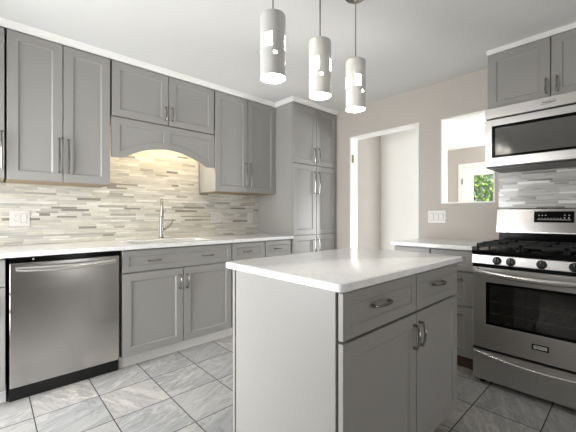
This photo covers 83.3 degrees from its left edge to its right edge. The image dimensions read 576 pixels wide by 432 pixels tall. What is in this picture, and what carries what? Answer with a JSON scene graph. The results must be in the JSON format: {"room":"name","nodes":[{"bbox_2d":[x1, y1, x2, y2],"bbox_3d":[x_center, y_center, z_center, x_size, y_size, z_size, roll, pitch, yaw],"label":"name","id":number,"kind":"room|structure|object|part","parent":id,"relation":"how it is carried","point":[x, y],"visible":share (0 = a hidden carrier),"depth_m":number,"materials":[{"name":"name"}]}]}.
{"room":"kitchen","nodes":[
{"label":"kitchen","id":0,"kind":"room"},
{"bbox_2d":[2,42,238,370],"bbox_3d":[-1.449,-0.065,3.020,4.320,2.400,0.120,0,0,-43],"label":"wall","id":1,"kind":"structure","parent":0,"point":[4,42],"depth_m":2.36,"materials":[{"name":"beige paint"}]},
{"bbox_2d":[0,27,3,182],"bbox_3d":[-2.133,-0.732,2.053,0.494,0.990,0.368,0,0,-43],"label":"upper cabinet","id":2,"kind":"object","parent":1,"relation":"attached to","point":[1,28],"visible":1,"depth_m":2.10,"materials":[{"name":"grey paint"}]},
{"bbox_3d":[-1.848,-0.427,2.090,0.015,0.253,0.034,0,0,-43],"label":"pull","id":3,"kind":"part","parent":2,"relation":"part of","materials":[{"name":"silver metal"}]},
{"bbox_2d":[5,29,109,187],"bbox_3d":[-1.718,-0.732,2.437,0.610,0.990,0.368,0,0,-43],"label":"upper cabinet","id":4,"kind":"object","parent":1,"relation":"attached to","point":[57,96],"visible":1,"depth_m":2.30,"materials":[{"name":"grey paint"}]},
{"bbox_3d":[-1.736,-0.732,2.230,0.302,0.981,0.020,0,0,-43],"label":"door","id":5,"kind":"part","parent":4,"relation":"part of","materials":[{"name":"grey paint"}]},
{"bbox_3d":[-1.739,-0.239,2.459,0.606,0.004,0.308,0,0,-43],"label":"panel","id":6,"kind":"part","parent":4,"relation":"part of","materials":[{"name":"beige wood"}]},
{"bbox_3d":[-1.623,-0.427,2.299,0.015,0.253,0.034,0,0,-43],"label":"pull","id":7,"kind":"part","parent":4,"relation":"part of","materials":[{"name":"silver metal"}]},
{"bbox_3d":[-1.581,-0.425,2.337,0.015,0.253,0.034,0,0,-43],"label":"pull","id":8,"kind":"part","parent":4,"relation":"part of","materials":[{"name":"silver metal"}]},
{"bbox_3d":[-1.510,-0.732,2.440,0.302,0.981,0.020,0,0,-43],"label":"door","id":9,"kind":"part","parent":4,"relation":"part of","materials":[{"name":"grey paint"}]},
{"bbox_2d":[111,116,213,167],"bbox_3d":[-1.067,-0.623,2.867,0.908,0.322,0.040,0,0,-43],"label":"arched valance","id":10,"kind":"object","parent":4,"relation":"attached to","point":[128,137],"visible":1,"depth_m":2.79,"materials":[{"name":"grey paint"}]},
{"bbox_2d":[0,126,257,245],"bbox_3d":[-1.413,-0.282,2.964,2.858,1.006,0.010,0,0,-43],"label":"backsplash","id":11,"kind":"structure","parent":1,"relation":"attached to","point":[128,208],"depth_m":2.94,"materials":[{"name":"tile"}]},
{"bbox_2d":[9,210,29,225],"bbox_3d":[-1.995,0.021,2.410,0.118,0.116,0.012,0,0,-43],"label":"outlet plate","id":12,"kind":"object","parent":11,"relation":"attached to","point":[16,217],"visible":1,"depth_m":2.41,"materials":[{"name":"white plastic"}]},
{"bbox_2d":[211,212,220,222],"bbox_3d":[-0.786,0.024,3.530,0.118,0.116,0.012,0,0,-43],"label":"outlet plate","id":13,"kind":"object","parent":11,"relation":"attached to","point":[215,216],"visible":1,"depth_m":3.53,"materials":[{"name":"white plastic"}]},
{"bbox_2d":[247,213,252,221],"bbox_3d":[-0.451,0.026,3.843,0.074,0.116,0.010,0,0,-43],"label":"outlet plate","id":14,"kind":"object","parent":11,"relation":"attached to","point":[249,215],"visible":1,"depth_m":3.84,"materials":[{"name":"white plastic"}]},
{"bbox_2d":[110,60,213,134],"bbox_3d":[-1.154,-1.007,2.961,0.900,0.440,0.368,0,0,-43],"label":"upper cabinet","id":15,"kind":"object","parent":1,"relation":"attached to","point":[137,94],"visible":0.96,"depth_m":2.80,"materials":[{"name":"grey paint"}]},
{"bbox_3d":[-1.224,-1.006,2.705,0.450,0.432,0.020,0,0,-43],"label":"door","id":16,"kind":"part","parent":15,"relation":"part of","materials":[{"name":"grey paint"}]},
{"bbox_3d":[-1.175,-0.789,2.982,0.896,0.004,0.308,0,0,-43],"label":"panel","id":17,"kind":"part","parent":15,"relation":"part of","materials":[{"name":"grey wood"}]},
{"bbox_3d":[-0.892,-1.006,3.013,0.445,0.432,0.020,0,0,-43],"label":"door","id":18,"kind":"part","parent":15,"relation":"part of","materials":[{"name":"grey paint"}]},
{"bbox_2d":[199,90,274,195],"bbox_3d":[-0.530,-0.732,3.539,0.770,0.990,0.368,0,0,-43],"label":"upper cabinet","id":19,"kind":"object","parent":1,"relation":"attached to","point":[244,130],"visible":0.99,"depth_m":3.39,"materials":[{"name":"grey paint"}]},
{"bbox_3d":[-0.575,-0.732,3.306,0.388,0.981,0.020,0,0,-43],"label":"door","id":20,"kind":"part","parent":19,"relation":"part of","materials":[{"name":"grey paint"}]},
{"bbox_3d":[-0.551,-0.239,3.560,0.766,0.004,0.308,0,0,-43],"label":"panel","id":21,"kind":"part","parent":19,"relation":"part of","materials":[{"name":"beige wood"}]},
{"bbox_3d":[-0.291,-0.732,3.570,0.376,0.981,0.020,0,0,-43],"label":"door","id":22,"kind":"part","parent":19,"relation":"part of","materials":[{"name":"grey paint"}]},
{"bbox_2d":[0,0,575,150],"bbox_3d":[1.740,-1.305,2.227,7.920,0.080,5.900,0,0,-43],"label":"ceiling","id":23,"kind":"structure","parent":0,"point":[405,45],"depth_m":2.24,"materials":[{"name":"white paint"}]},
{"bbox_2d":[260,0,285,83],"bbox_3d":[-0.067,-0.936,1.438,0.124,0.658,0.124,0,0,35],"label":"pendant lamp","id":24,"kind":"object","parent":23,"relation":"hanging from","point":[272,21],"visible":1,"depth_m":1.39,"materials":[{"name":"white glass"}]},
{"bbox_2d":[262,31,283,81],"bbox_3d":[-0.067,-0.704,1.438,0.096,0.186,0.096,0,0,35],"label":"diffuser","id":25,"kind":"object","parent":24,"relation":"attached to","point":[272,41],"depth_m":1.39,"materials":[{"name":"white glass"}]},
{"bbox_2d":[309,0,330,99],"bbox_3d":[0.164,-0.936,1.652,0.124,0.658,0.124,0,0,-43],"label":"pendant lamp","id":26,"kind":"object","parent":23,"relation":"hanging from","point":[319,46],"visible":1,"depth_m":1.60,"materials":[{"name":"white glass"}]},
{"bbox_3d":[0.164,-1.065,1.652,0.018,0.360,0.018,0,0,-43],"label":"rod","id":27,"kind":"part","parent":26,"relation":"part of","materials":[{"name":"silver metal"}]},
{"bbox_3d":[0.164,-0.748,1.652,0.113,0.281,0.113,0,0,-43],"label":"lamp shade","id":28,"kind":"part","parent":26,"relation":"part of","materials":[{"name":"white glass"}]},
{"bbox_2d":[311,56,329,98],"bbox_3d":[0.164,-0.704,1.652,0.096,0.186,0.096,0,0,-43],"label":"diffuser","id":29,"kind":"object","parent":26,"relation":"attached to","point":[320,65],"depth_m":1.60,"materials":[{"name":"white glass"}]},
{"bbox_2d":[346,0,365,112],"bbox_3d":[0.388,-0.936,1.860,0.124,0.658,0.124,0,0,15],"label":"pendant lamp","id":30,"kind":"object","parent":23,"relation":"hanging from","point":[355,66],"visible":1,"depth_m":1.82,"materials":[{"name":"white glass"}]},
{"bbox_3d":[0.388,-1.065,1.860,0.018,0.360,0.018,0,0,15],"label":"rod","id":31,"kind":"part","parent":30,"relation":"part of","materials":[{"name":"silver metal"}]},
{"bbox_2d":[347,74,363,111],"bbox_3d":[0.388,-0.704,1.860,0.096,0.186,0.096,0,0,15],"label":"diffuser","id":32,"kind":"object","parent":30,"relation":"attached to","point":[355,82],"depth_m":1.81,"materials":[{"name":"white glass"}]},
{"bbox_3d":[0.388,-0.748,1.860,0.113,0.281,0.113,0,0,15],"label":"lamp shade","id":33,"kind":"part","parent":30,"relation":"part of","materials":[{"name":"white glass"}]},
{"bbox_2d":[0,335,575,431],"bbox_3d":[0.206,1.165,1.323,4.440,0.060,4.860,0,0,-43],"label":"floor","id":34,"kind":"structure","parent":0,"point":[190,389],"depth_m":1.94,"materials":[{"name":"tile"}]},
{"bbox_2d":[0,258,5,402],"bbox_3d":[-2.053,0.693,1.943,0.530,0.884,0.639,0,0,-43],"label":"base cabinet","id":35,"kind":"object","parent":34,"relation":"on","point":[2,260],"visible":0.79,"depth_m":1.90,"materials":[{"name":"grey paint"}]},
{"bbox_3d":[-1.866,0.342,1.741,0.521,0.157,0.020,0,0,-43],"label":"drawer","id":36,"kind":"part","parent":35,"relation":"part of","materials":[{"name":"grey paint"}]},
{"bbox_3d":[-1.866,0.732,1.741,0.521,0.606,0.020,0,0,-43],"label":"door","id":37,"kind":"part","parent":35,"relation":"part of","materials":[{"name":"grey paint"}]},
{"bbox_2d":[5,251,119,401],"bbox_3d":[-1.607,0.696,2.316,0.610,0.878,0.631,0,0,-43],"label":"dishwasher","id":38,"kind":"object","parent":34,"relation":"on","point":[62,310],"visible":0.99,"depth_m":2.09,"materials":[{"name":"silver metal"}]},
{"bbox_3d":[-1.411,0.329,2.105,0.550,0.041,0.055,0,0,-43],"label":"handle","id":39,"kind":"part","parent":38,"relation":"part of","materials":[{"name":"metal"}]},
{"bbox_2d":[118,243,230,367],"bbox_3d":[-1.053,0.693,2.870,0.934,0.884,0.639,0,0,-43],"label":"base cabinet","id":40,"kind":"object","parent":34,"relation":"on","point":[172,299],"visible":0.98,"depth_m":2.61,"materials":[{"name":"grey paint"}]},
{"bbox_2d":[0,234,293,258],"bbox_3d":[-1.198,0.236,2.732,2.858,0.030,0.622,0,0,-43],"label":"countertop","id":41,"kind":"structure","parent":40,"relation":"on","point":[12,251],"depth_m":2.46,"materials":[{"name":"white stone"}]},
{"bbox_2d":[158,198,173,238],"bbox_3d":[-1.168,0.031,3.030,0.109,0.380,0.213,0,0,7],"label":"faucet","id":42,"kind":"object","parent":41,"relation":"on","point":[161,229],"visible":0.99,"depth_m":3.04,"materials":[{"name":"silver metal"}]},
{"bbox_3d":[-1.036,0.732,2.510,0.460,0.606,0.020,0,0,-43],"label":"door","id":43,"kind":"part","parent":40,"relation":"part of","materials":[{"name":"grey paint"}]},
{"bbox_3d":[-0.865,0.342,2.668,0.926,0.157,0.020,0,0,-43],"label":"drawer","id":44,"kind":"part","parent":40,"relation":"part of","materials":[{"name":"grey paint"}]},
{"bbox_3d":[-0.694,0.732,2.827,0.461,0.606,0.020,0,0,-43],"label":"door","id":45,"kind":"part","parent":40,"relation":"part of","materials":[{"name":"grey paint"}]},
{"bbox_2d":[227,241,264,335],"bbox_3d":[-0.566,0.693,3.321,0.388,0.884,0.639,0,0,-43],"label":"base cabinet","id":46,"kind":"object","parent":34,"relation":"on","point":[254,249],"visible":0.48,"depth_m":3.07,"materials":[{"name":"grey paint"}]},
{"bbox_3d":[-0.378,0.732,3.120,0.380,0.606,0.020,0,0,-43],"label":"door","id":47,"kind":"part","parent":46,"relation":"part of","materials":[{"name":"grey paint"}]},
{"bbox_3d":[-0.378,0.342,3.120,0.380,0.157,0.020,0,0,-43],"label":"drawer","id":48,"kind":"part","parent":46,"relation":"part of","materials":[{"name":"grey paint"}]},
{"bbox_2d":[263,239,290,256],"bbox_3d":[-0.287,0.693,3.580,0.366,0.884,0.639,0,0,-43],"label":"base cabinet","id":49,"kind":"object","parent":34,"relation":"on","point":[283,246],"visible":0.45,"depth_m":3.36,"materials":[{"name":"grey paint"}]},
{"bbox_2d":[258,102,335,253],"bbox_3d":[0.127,-0.046,3.950,0.741,2.362,0.658,0,0,-43],"label":"pantry cabinet","id":50,"kind":"object","parent":34,"relation":"on","point":[302,206],"visible":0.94,"depth_m":3.67,"materials":[{"name":"grey paint"}]},
{"bbox_3d":[0.186,0.628,3.615,0.364,0.814,0.020,0,0,-43],"label":"door","id":51,"kind":"part","parent":50,"relation":"part of","materials":[{"name":"grey paint"}]},
{"bbox_3d":[0.186,-0.176,3.615,0.364,0.782,0.020,0,0,-43],"label":"door","id":52,"kind":"part","parent":50,"relation":"part of","materials":[{"name":"grey paint"}]},
{"bbox_3d":[0.186,-0.898,3.615,0.364,0.650,0.020,0,0,-43],"label":"door","id":53,"kind":"part","parent":50,"relation":"part of","materials":[{"name":"grey paint"}]},
{"bbox_3d":[0.457,0.628,3.866,0.364,0.814,0.020,0,0,-43],"label":"door","id":54,"kind":"part","parent":50,"relation":"part of","materials":[{"name":"grey paint"}]},
{"bbox_3d":[0.457,-0.176,3.866,0.364,0.782,0.020,0,0,-43],"label":"door","id":55,"kind":"part","parent":50,"relation":"part of","materials":[{"name":"grey paint"}]},
{"bbox_3d":[0.457,-0.898,3.866,0.364,0.650,0.020,0,0,-43],"label":"door","id":56,"kind":"part","parent":50,"relation":"part of","materials":[{"name":"grey paint"}]},
{"bbox_2d":[233,263,456,431],"bbox_3d":[0.338,0.693,1.638,1.003,0.884,0.688,0,0,-43],"label":"kitchen island","id":57,"kind":"object","parent":34,"relation":"on","point":[382,357],"visible":0.98,"depth_m":1.31,"materials":[{"name":"grey paint"}]},
{"bbox_3d":[0.110,0.693,1.885,1.003,0.884,0.017,0,0,-43],"label":"panel","id":58,"kind":"part","parent":57,"relation":"part of","materials":[{"name":"grey paint"}]},
{"bbox_3d":[-0.038,0.693,1.316,0.014,0.884,0.598,0,0,-43],"label":"panel","id":59,"kind":"part","parent":57,"relation":"part of","materials":[{"name":"grey paint"}]},
{"bbox_2d":[226,247,461,292],"bbox_3d":[0.323,0.236,1.650,1.063,0.030,0.700,0,0,-43],"label":"island countertop","id":60,"kind":"structure","parent":57,"relation":"on","point":[344,270],"depth_m":1.43,"materials":[{"name":"white stone"}]},
{"bbox_3d":[0.367,0.341,1.256,0.520,0.160,0.020,0,0,-43],"label":"drawer","id":61,"kind":"part","parent":57,"relation":"part of","materials":[{"name":"grey paint"}]},
{"bbox_3d":[0.367,0.733,1.256,0.520,0.604,0.020,0,0,-43],"label":"door","id":62,"kind":"part","parent":57,"relation":"part of","materials":[{"name":"grey paint"}]},
{"bbox_3d":[0.362,0.332,1.215,0.123,0.015,0.034,0,0,-43],"label":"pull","id":63,"kind":"part","parent":57,"relation":"part of","materials":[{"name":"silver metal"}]},
{"bbox_3d":[0.557,0.527,1.396,0.015,0.113,0.034,0,0,-43],"label":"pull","id":64,"kind":"part","parent":57,"relation":"part of","materials":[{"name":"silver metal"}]},
{"bbox_3d":[0.598,0.525,1.434,0.015,0.113,0.034,0,0,-43],"label":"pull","id":65,"kind":"part","parent":57,"relation":"part of","materials":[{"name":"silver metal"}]},
{"bbox_3d":[0.735,0.733,1.597,0.470,0.604,0.020,0,0,-43],"label":"door","id":66,"kind":"part","parent":57,"relation":"part of","materials":[{"name":"grey paint"}]},
{"bbox_3d":[0.735,0.341,1.597,0.470,0.160,0.020,0,0,-43],"label":"drawer","id":67,"kind":"part","parent":57,"relation":"part of","materials":[{"name":"grey paint"}]},
{"bbox_3d":[0.739,0.329,1.564,0.123,0.015,0.034,0,0,-43],"label":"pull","id":68,"kind":"part","parent":57,"relation":"part of","materials":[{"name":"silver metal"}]},
{"bbox_2d":[394,245,431,252],"bbox_3d":[1.218,0.693,2.849,0.638,0.884,0.307,0,0,-43],"label":"base cabinet","id":69,"kind":"object","parent":34,"relation":"on","point":[397,247],"visible":0.02,"depth_m":2.65,"materials":[{"name":"grey paint"}]},
{"bbox_2d":[431,248,473,369],"bbox_3d":[1.429,0.693,2.621,0.638,0.884,0.308,0,0,-43],"label":"base cabinet","id":70,"kind":"object","parent":34,"relation":"on","point":[464,293],"visible":0.23,"depth_m":2.37,"materials":[{"name":"grey paint"}]},
{"bbox_2d":[391,238,485,250],"bbox_3d":[1.323,0.236,2.740,0.634,0.030,0.630,0,0,-43],"label":"countertop","id":71,"kind":"structure","parent":70,"relation":"on","point":[456,244],"depth_m":2.63,"materials":[{"name":"white stone"}]},
{"bbox_3d":[1.228,0.337,2.434,0.020,0.147,0.300,0,0,-43],"label":"drawer","id":72,"kind":"part","parent":70,"relation":"part of","materials":[{"name":"grey paint"}]},
{"bbox_3d":[1.228,0.539,2.434,0.020,0.241,0.300,0,0,-43],"label":"drawer","id":73,"kind":"part","parent":70,"relation":"part of","materials":[{"name":"grey paint"}]},
{"bbox_3d":[1.228,0.850,2.434,0.020,0.361,0.300,0,0,-43],"label":"drawer","id":74,"kind":"part","parent":70,"relation":"part of","materials":[{"name":"grey paint"}]},
{"bbox_2d":[472,208,575,409],"bbox_3d":[1.749,0.540,2.159,0.779,1.190,0.778,0,0,-43],"label":"gas range","id":75,"kind":"object","parent":34,"relation":"on","point":[524,279],"visible":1,"depth_m":2.12,"materials":[{"name":"silver metal"}]},
{"bbox_3d":[1.357,0.295,2.108,0.024,0.053,0.053,14,-9,-42],"label":"knob","id":76,"kind":"part","parent":75,"relation":"part of","materials":[{"name":"black plastic"}]},
{"bbox_3d":[1.491,0.224,2.216,0.126,0.016,0.126,0,0,-43],"label":"burner","id":77,"kind":"part","parent":75,"relation":"part of","materials":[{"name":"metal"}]},
{"bbox_3d":[1.408,0.295,2.053,0.024,0.053,0.053,14,-9,-42],"label":"knob","id":78,"kind":"part","parent":75,"relation":"part of","materials":[{"name":"black plastic"}]},
{"bbox_2d":[472,244,575,261],"bbox_3d":[1.747,0.247,2.152,0.621,0.030,0.766,0,0,-43],"label":"cooktop","id":79,"kind":"object","parent":75,"relation":"in","point":[535,255],"depth_m":2.04,"materials":[{"name":"black metal"}]},
{"bbox_3d":[1.544,0.295,1.965,0.064,0.064,0.762,0,0,-43],"label":"control panel","id":80,"kind":"part","parent":75,"relation":"part of","materials":[{"name":"metal"}]},
{"bbox_3d":[1.536,1.004,1.957,0.026,0.197,0.754,0,0,-43],"label":"storage drawer","id":81,"kind":"part","parent":75,"relation":"part of","materials":[{"name":"metal"}]},
{"bbox_2d":[473,266,575,371],"bbox_3d":[1.676,0.619,2.087,0.574,0.538,0.754,0,0,-43],"label":"oven","id":82,"kind":"object","parent":75,"relation":"in","point":[522,314],"depth_m":2.13,"materials":[{"name":"metal"}]},
{"bbox_3d":[1.537,0.338,1.958,0.024,0.016,0.754,0,0,-43],"label":"gap trim","id":83,"kind":"part","parent":75,"relation":"part of","materials":[{"name":"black metal"}]},
{"bbox_3d":[1.517,0.936,1.939,0.035,0.046,0.742,0,0,-43],"label":"drawer handle","id":84,"kind":"part","parent":75,"relation":"part of","materials":[{"name":"metal"}]},
{"bbox_3d":[1.964,0.130,2.359,0.012,0.013,0.778,0,0,-43],"label":"ledge trim","id":85,"kind":"part","parent":75,"relation":"part of","materials":[{"name":"metal"}]},
{"bbox_3d":[1.515,0.295,1.938,0.024,0.053,0.053,14,-9,-42],"label":"knob","id":86,"kind":"part","parent":75,"relation":"part of","materials":[{"name":"black plastic"}]},
{"bbox_3d":[1.617,0.295,1.827,0.024,0.053,0.053,14,-9,-42],"label":"knob","id":87,"kind":"part","parent":75,"relation":"part of","materials":[{"name":"black plastic"}]},
{"bbox_2d":[357,136,380,248],"bbox_3d":[0.986,-0.065,4.254,0.690,2.400,0.100,0,0,-43],"label":"wall","id":88,"kind":"structure","parent":0,"point":[368,149],"depth_m":4.27,"materials":[{"name":"beige paint"}]},
{"bbox_2d":[381,128,416,249],"bbox_3d":[1.241,-0.065,4.559,0.100,2.400,1.400,0,0,-43],"label":"wall partition","id":89,"kind":"structure","parent":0,"point":[398,149],"depth_m":4.27,"materials":[{"name":"white paint"}]},
{"bbox_2d":[332,68,545,248],"bbox_3d":[1.790,-0.065,2.791,0.120,2.400,4.860,0,0,-43],"label":"wall","id":90,"kind":"structure","parent":0,"point":[468,93],"depth_m":3.14,"materials":[{"name":"beige paint"}]},
{"bbox_2d":[0,17,338,115],"bbox_3d":[-0.794,-1.246,2.863,3.569,0.037,0.337,0,0,-43],"label":"trim","id":91,"kind":"structure","parent":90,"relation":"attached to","point":[6,23],"depth_m":2.68,"materials":[{"name":"white paint"}]},
{"bbox_2d":[350,122,418,247],"bbox_3d":[1.065,0.105,3.573,0.132,2.060,0.838,0,0,-43],"label":"door frame","id":92,"kind":"structure","parent":90,"relation":"in","point":[353,140],"depth_m":3.83,"materials":[{"name":"white paint"}]},
{"bbox_2d":[428,211,445,222],"bbox_3d":[1.419,0.013,3.093,0.012,0.116,0.164,0,0,-43],"label":"switch plate","id":93,"kind":"object","parent":90,"relation":"attached to","point":[433,216],"visible":1,"depth_m":3.09,"materials":[{"name":"white plastic"}]},
{"bbox_2d":[441,110,494,203],"bbox_3d":[1.645,-0.510,2.947,0.126,0.800,0.445,0,0,-43],"label":"trim","id":94,"kind":"structure","parent":90,"relation":"attached to","point":[445,121],"depth_m":3.06,"materials":[{"name":"white paint"}]},
{"bbox_2d":[488,29,575,108],"bbox_3d":[1.903,-1.012,2.311,0.365,0.430,0.762,0,0,-43],"label":"upper cabinet","id":95,"kind":"object","parent":90,"relation":"attached to","point":[545,67],"visible":0.96,"depth_m":2.28,"materials":[{"name":"grey paint"}]},
{"bbox_3d":[1.670,-1.011,2.358,0.020,0.422,0.378,0,0,-43],"label":"door","id":96,"kind":"part","parent":95,"relation":"part of","materials":[{"name":"grey paint"}]},
{"bbox_2d":[485,91,575,172],"bbox_3d":[1.869,-0.571,2.278,0.460,0.444,0.756,0,0,-43],"label":"microwave","id":97,"kind":"object","parent":95,"relation":"attached to","point":[536,134],"visible":1,"depth_m":2.23,"materials":[{"name":"silver metal"}]},
{"bbox_2d":[487,22,575,56],"bbox_3d":[2.175,-1.246,2.044,0.329,0.037,1.540,0,0,-43],"label":"trim","id":98,"kind":"structure","parent":95,"relation":"on","point":[571,26],"depth_m":2.28,"materials":[{"name":"white paint"}]},
{"bbox_3d":[1.764,-0.888,2.217,0.034,0.108,0.015,0,0,-43],"label":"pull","id":99,"kind":"part","parent":95,"relation":"part of","materials":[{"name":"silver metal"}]},
{"bbox_3d":[1.803,-0.888,2.175,0.034,0.108,0.015,0,0,-43],"label":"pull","id":100,"kind":"part","parent":95,"relation":"part of","materials":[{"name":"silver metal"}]},
{"bbox_3d":[1.932,-1.011,2.076,0.020,0.422,0.379,0,0,-43],"label":"door","id":101,"kind":"part","parent":95,"relation":"part of","materials":[{"name":"grey paint"}]},
{"bbox_2d":[499,167,575,208],"bbox_3d":[2.293,-0.066,2.153,0.010,0.572,1.540,0,0,-43],"label":"backsplash","id":102,"kind":"structure","parent":90,"relation":"attached to","point":[548,188],"depth_m":2.52,"materials":[{"name":"tile"}]},
{"bbox_2d":[447,146,484,201],"bbox_3d":[4.605,-0.065,4.814,0.100,2.400,5.800,0,0,-43],"label":"wall","id":103,"kind":"structure","parent":0,"point":[456,157],"depth_m":6.22,"materials":[{"name":"beige paint"}]},
{"bbox_2d":[458,162,484,201],"bbox_3d":[3.595,0.083,5.818,0.017,2.105,1.006,0,0,-43],"label":"trim","id":104,"kind":"structure","parent":103,"relation":"attached to","point":[460,166],"depth_m":6.14,"materials":[{"name":"white paint"}]},
{"bbox_2d":[461,166,492,201],"bbox_3d":[3.572,0.122,5.811,0.090,2.026,0.858,0,0,-43],"label":"door","id":105,"kind":"structure","parent":103,"relation":"in","point":[467,181],"depth_m":6.03,"materials":[{"name":"white paint"}]},
{"label":"outside","id":106,"kind":"structure","parent":0,"visible":0},
{"bbox_3d":[8.431,1.225,10.542,13.300,0.060,24.000,0,0,-43],"label":"ground","id":107,"kind":"structure","parent":106,"visible":0},
{"bbox_2d":[474,174,492,201],"bbox_3d":[4.937,-0.115,7.760,1.867,2.634,3.039,0,0,-43],"label":"leafy bush","id":108,"kind":"object","parent":107,"relation":"on","point":[487,184],"visible":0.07,"depth_m":7.62,"materials":[{"name":"green plant"}]}
]}

